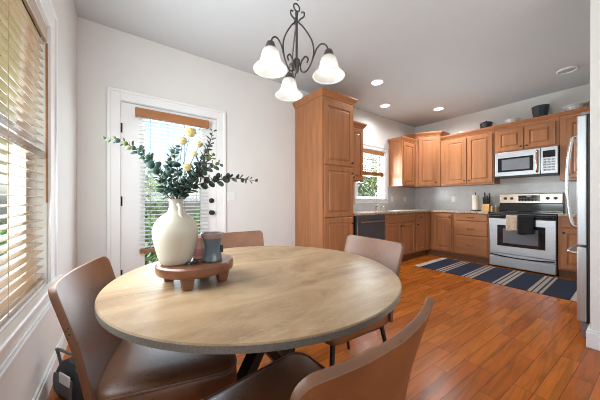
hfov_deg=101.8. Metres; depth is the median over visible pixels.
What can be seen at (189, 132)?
flower
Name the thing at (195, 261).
candle lighter
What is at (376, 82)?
recessed light
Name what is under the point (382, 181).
window
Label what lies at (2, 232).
shrub
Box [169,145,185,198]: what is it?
eucalyptus sprig
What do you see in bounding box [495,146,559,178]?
microwave
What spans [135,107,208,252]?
door blind
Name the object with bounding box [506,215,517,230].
dish towel
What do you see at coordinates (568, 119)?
upper cabinet
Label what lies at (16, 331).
window
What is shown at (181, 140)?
flower
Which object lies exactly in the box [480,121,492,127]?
pot
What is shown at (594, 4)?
wall partition
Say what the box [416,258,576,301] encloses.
runner rug
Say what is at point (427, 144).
upper cabinet
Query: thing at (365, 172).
blind
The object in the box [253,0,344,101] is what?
chandelier
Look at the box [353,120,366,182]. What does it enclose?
upper cabinet
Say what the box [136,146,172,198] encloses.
eucalyptus sprig
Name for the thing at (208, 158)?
eucalyptus sprig
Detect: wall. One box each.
[0,0,76,399]
[77,17,414,266]
[415,84,589,209]
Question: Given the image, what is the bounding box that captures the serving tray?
[155,253,232,290]
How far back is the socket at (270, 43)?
1.32 m
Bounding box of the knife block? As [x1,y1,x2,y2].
[482,192,491,210]
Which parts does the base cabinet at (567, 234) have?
drawer, door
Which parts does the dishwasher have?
control panel, handle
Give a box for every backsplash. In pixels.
[353,184,414,210]
[415,181,576,212]
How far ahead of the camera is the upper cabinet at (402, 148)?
5.10 m
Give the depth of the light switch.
3.20 m
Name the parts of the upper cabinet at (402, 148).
crown molding, door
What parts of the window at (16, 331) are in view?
sash, sash, casing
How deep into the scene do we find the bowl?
4.18 m
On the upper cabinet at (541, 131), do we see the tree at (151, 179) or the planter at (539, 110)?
the planter at (539, 110)
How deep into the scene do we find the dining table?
0.81 m
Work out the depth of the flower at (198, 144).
0.99 m
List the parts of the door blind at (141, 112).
rail, ladder cord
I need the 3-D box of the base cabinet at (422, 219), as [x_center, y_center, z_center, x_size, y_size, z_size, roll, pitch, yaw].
[2.230,0.654,5.038,0.538,0.872,0.698,0,0,-36]
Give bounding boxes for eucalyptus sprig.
[103,136,173,198]
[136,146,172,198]
[154,166,171,199]
[163,147,176,198]
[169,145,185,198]
[172,175,194,198]
[175,160,222,198]
[176,129,216,187]
[177,152,215,197]
[180,173,257,198]
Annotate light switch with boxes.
[227,192,234,200]
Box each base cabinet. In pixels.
[384,213,414,259]
[411,212,429,257]
[426,212,454,257]
[454,213,489,263]
[558,216,578,278]
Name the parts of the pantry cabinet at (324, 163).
crown molding, door, door, door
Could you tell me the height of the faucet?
0.356 m
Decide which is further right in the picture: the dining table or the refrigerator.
the refrigerator
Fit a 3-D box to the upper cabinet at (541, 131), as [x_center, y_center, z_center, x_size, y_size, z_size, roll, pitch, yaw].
[3.802,-1.085,4.095,0.358,0.490,0.800,0,0,-36]
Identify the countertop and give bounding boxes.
[353,209,493,215]
[558,213,576,216]
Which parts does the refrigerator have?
handle, handle, freezer drawer, door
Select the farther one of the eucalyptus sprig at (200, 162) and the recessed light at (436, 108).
the recessed light at (436, 108)
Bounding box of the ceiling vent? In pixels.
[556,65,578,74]
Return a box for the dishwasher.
[353,214,384,239]
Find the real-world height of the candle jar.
0.114 m
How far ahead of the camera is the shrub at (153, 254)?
4.57 m
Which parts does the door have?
lite frame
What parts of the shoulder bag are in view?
white panel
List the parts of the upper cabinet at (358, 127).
door, crown molding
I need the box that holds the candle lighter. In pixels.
[188,260,201,264]
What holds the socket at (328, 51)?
attached to the chandelier at (270, 65)
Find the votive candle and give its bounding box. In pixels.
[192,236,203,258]
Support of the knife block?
on the countertop at (393, 211)
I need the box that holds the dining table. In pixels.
[95,246,401,380]
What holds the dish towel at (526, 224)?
hanging from the range
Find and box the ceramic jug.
[152,199,197,265]
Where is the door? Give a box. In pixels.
[107,86,225,277]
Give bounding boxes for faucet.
[375,192,381,209]
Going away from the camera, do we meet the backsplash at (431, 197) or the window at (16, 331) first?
the window at (16, 331)
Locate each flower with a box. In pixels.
[175,136,187,179]
[177,151,198,198]
[178,163,191,193]
[180,127,196,177]
[187,141,203,172]
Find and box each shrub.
[0,218,6,264]
[145,208,158,264]
[190,207,199,235]
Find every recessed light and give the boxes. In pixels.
[370,79,383,85]
[379,103,390,107]
[433,107,444,110]
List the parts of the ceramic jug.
handle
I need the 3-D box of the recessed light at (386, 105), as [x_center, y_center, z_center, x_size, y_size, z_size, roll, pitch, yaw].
[1.568,-1.754,4.499,0.196,0.011,0.196,0,0,-36]
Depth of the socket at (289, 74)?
1.65 m
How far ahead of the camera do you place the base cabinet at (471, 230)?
4.35 m
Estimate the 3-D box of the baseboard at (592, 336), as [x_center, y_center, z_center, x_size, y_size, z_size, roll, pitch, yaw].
[3.141,1.022,0.558,0.143,0.135,3.228,0,0,-36]
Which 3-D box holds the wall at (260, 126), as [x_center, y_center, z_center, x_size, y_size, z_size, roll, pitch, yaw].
[0.334,-0.335,4.194,6.170,2.850,0.150,0,0,-36]
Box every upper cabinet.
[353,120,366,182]
[387,136,416,186]
[404,131,449,187]
[440,126,499,186]
[494,113,559,153]
[559,106,589,180]
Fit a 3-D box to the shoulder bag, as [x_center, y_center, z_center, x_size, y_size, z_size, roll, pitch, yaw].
[-1.264,0.947,1.380,0.260,0.284,0.139,0,0,24]
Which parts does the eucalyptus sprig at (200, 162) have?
stem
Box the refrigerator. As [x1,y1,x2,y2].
[565,111,589,336]
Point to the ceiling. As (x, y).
(463, 57)
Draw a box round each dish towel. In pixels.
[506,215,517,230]
[518,216,534,234]
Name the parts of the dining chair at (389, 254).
leg, seat, backrest, leg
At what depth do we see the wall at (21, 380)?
1.77 m
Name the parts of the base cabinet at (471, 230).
drawer, drawer, drawer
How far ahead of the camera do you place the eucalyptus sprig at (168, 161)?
0.97 m
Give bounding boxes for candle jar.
[201,231,223,261]
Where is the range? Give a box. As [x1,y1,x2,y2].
[489,193,563,274]
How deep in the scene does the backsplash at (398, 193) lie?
5.37 m
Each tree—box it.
[145,167,172,224]
[358,155,377,196]
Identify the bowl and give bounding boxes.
[504,118,518,122]
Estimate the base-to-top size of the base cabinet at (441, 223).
0.872 m
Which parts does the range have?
handle, storage drawer, oven door, trim, control panel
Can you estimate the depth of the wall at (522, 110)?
4.33 m
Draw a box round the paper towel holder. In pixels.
[472,192,480,210]
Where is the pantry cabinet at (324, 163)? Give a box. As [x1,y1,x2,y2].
[292,86,357,251]
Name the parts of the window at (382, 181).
sash, sash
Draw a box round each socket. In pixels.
[266,40,275,46]
[285,72,292,76]
[324,48,332,54]
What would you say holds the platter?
on the upper cabinet at (568, 119)
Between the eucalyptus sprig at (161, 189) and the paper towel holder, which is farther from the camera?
the paper towel holder
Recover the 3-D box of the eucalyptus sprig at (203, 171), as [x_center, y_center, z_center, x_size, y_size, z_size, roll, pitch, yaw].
[-0.396,-0.022,0.923,0.214,0.265,0.062,0,0,13]
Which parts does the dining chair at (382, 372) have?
seat, backrest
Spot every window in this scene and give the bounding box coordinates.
[0,0,62,379]
[354,143,388,202]
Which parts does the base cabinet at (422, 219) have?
drawer, door, filler panel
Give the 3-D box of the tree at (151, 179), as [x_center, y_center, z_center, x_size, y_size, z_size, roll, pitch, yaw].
[-7.141,-0.016,10.282,3.469,3.433,3.502,0,0,-36]
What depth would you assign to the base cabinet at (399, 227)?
4.37 m
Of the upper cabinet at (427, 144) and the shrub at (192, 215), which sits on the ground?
the shrub at (192, 215)
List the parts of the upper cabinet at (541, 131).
door, crown molding, door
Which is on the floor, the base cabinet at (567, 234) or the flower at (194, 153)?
the base cabinet at (567, 234)
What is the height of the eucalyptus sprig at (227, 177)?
0.222 m
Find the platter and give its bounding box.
[561,102,586,110]
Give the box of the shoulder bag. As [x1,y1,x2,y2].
[53,347,83,399]
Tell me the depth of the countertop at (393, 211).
4.43 m
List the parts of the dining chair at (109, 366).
backrest, seat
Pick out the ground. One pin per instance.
(146, 244)
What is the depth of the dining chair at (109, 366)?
0.87 m
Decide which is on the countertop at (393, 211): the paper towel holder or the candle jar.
the paper towel holder
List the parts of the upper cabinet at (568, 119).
door, crown molding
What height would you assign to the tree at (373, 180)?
4.374 m
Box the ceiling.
[73,0,589,126]
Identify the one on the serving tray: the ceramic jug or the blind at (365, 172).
the ceramic jug
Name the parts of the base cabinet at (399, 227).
drawer, door, drawer, door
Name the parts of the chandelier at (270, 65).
lamp shade, arm, lamp shade, arm, stem, arm, lamp shade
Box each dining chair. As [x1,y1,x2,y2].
[48,256,236,399]
[203,297,434,399]
[221,230,263,248]
[293,235,403,366]
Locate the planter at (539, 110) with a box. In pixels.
[531,104,549,117]
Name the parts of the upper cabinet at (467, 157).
door, crown molding, door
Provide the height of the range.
1.204 m
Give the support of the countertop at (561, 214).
on the base cabinet at (567, 234)
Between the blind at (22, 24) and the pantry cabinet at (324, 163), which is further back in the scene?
the pantry cabinet at (324, 163)
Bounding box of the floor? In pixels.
[47,253,599,399]
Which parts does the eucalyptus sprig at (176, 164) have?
stem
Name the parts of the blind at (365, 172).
rail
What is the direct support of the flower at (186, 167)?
in the ceramic jug
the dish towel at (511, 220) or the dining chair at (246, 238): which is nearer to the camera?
the dining chair at (246, 238)
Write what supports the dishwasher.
on the floor
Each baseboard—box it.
[32,332,67,399]
[586,324,599,350]
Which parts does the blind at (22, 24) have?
ladder cord, rail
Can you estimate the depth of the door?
2.60 m
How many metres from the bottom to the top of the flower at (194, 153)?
0.284 m
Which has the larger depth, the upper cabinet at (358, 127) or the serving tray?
the upper cabinet at (358, 127)
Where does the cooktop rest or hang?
in the range
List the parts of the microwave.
door, handle, control panel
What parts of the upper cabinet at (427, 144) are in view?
crown molding, door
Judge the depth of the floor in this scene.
1.87 m
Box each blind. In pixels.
[0,0,47,326]
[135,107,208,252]
[363,149,383,176]
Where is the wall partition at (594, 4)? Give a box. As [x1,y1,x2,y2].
[590,0,599,331]
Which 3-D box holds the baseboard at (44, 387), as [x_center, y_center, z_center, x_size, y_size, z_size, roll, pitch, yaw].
[-0.317,1.022,-0.161,0.018,0.135,6.110,0,0,-36]
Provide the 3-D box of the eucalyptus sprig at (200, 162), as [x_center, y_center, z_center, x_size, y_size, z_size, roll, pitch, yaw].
[-0.415,-0.088,0.993,0.168,0.398,0.066,0,0,0]
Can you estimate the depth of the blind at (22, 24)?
1.12 m
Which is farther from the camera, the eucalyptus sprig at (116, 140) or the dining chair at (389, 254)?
the dining chair at (389, 254)
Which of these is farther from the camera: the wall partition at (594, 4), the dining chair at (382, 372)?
the wall partition at (594, 4)
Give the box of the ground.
[0,223,198,263]
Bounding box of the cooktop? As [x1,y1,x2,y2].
[489,211,560,214]
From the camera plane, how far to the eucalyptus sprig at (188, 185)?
0.93 m
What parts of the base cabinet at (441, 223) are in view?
door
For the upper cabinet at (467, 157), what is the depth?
4.64 m

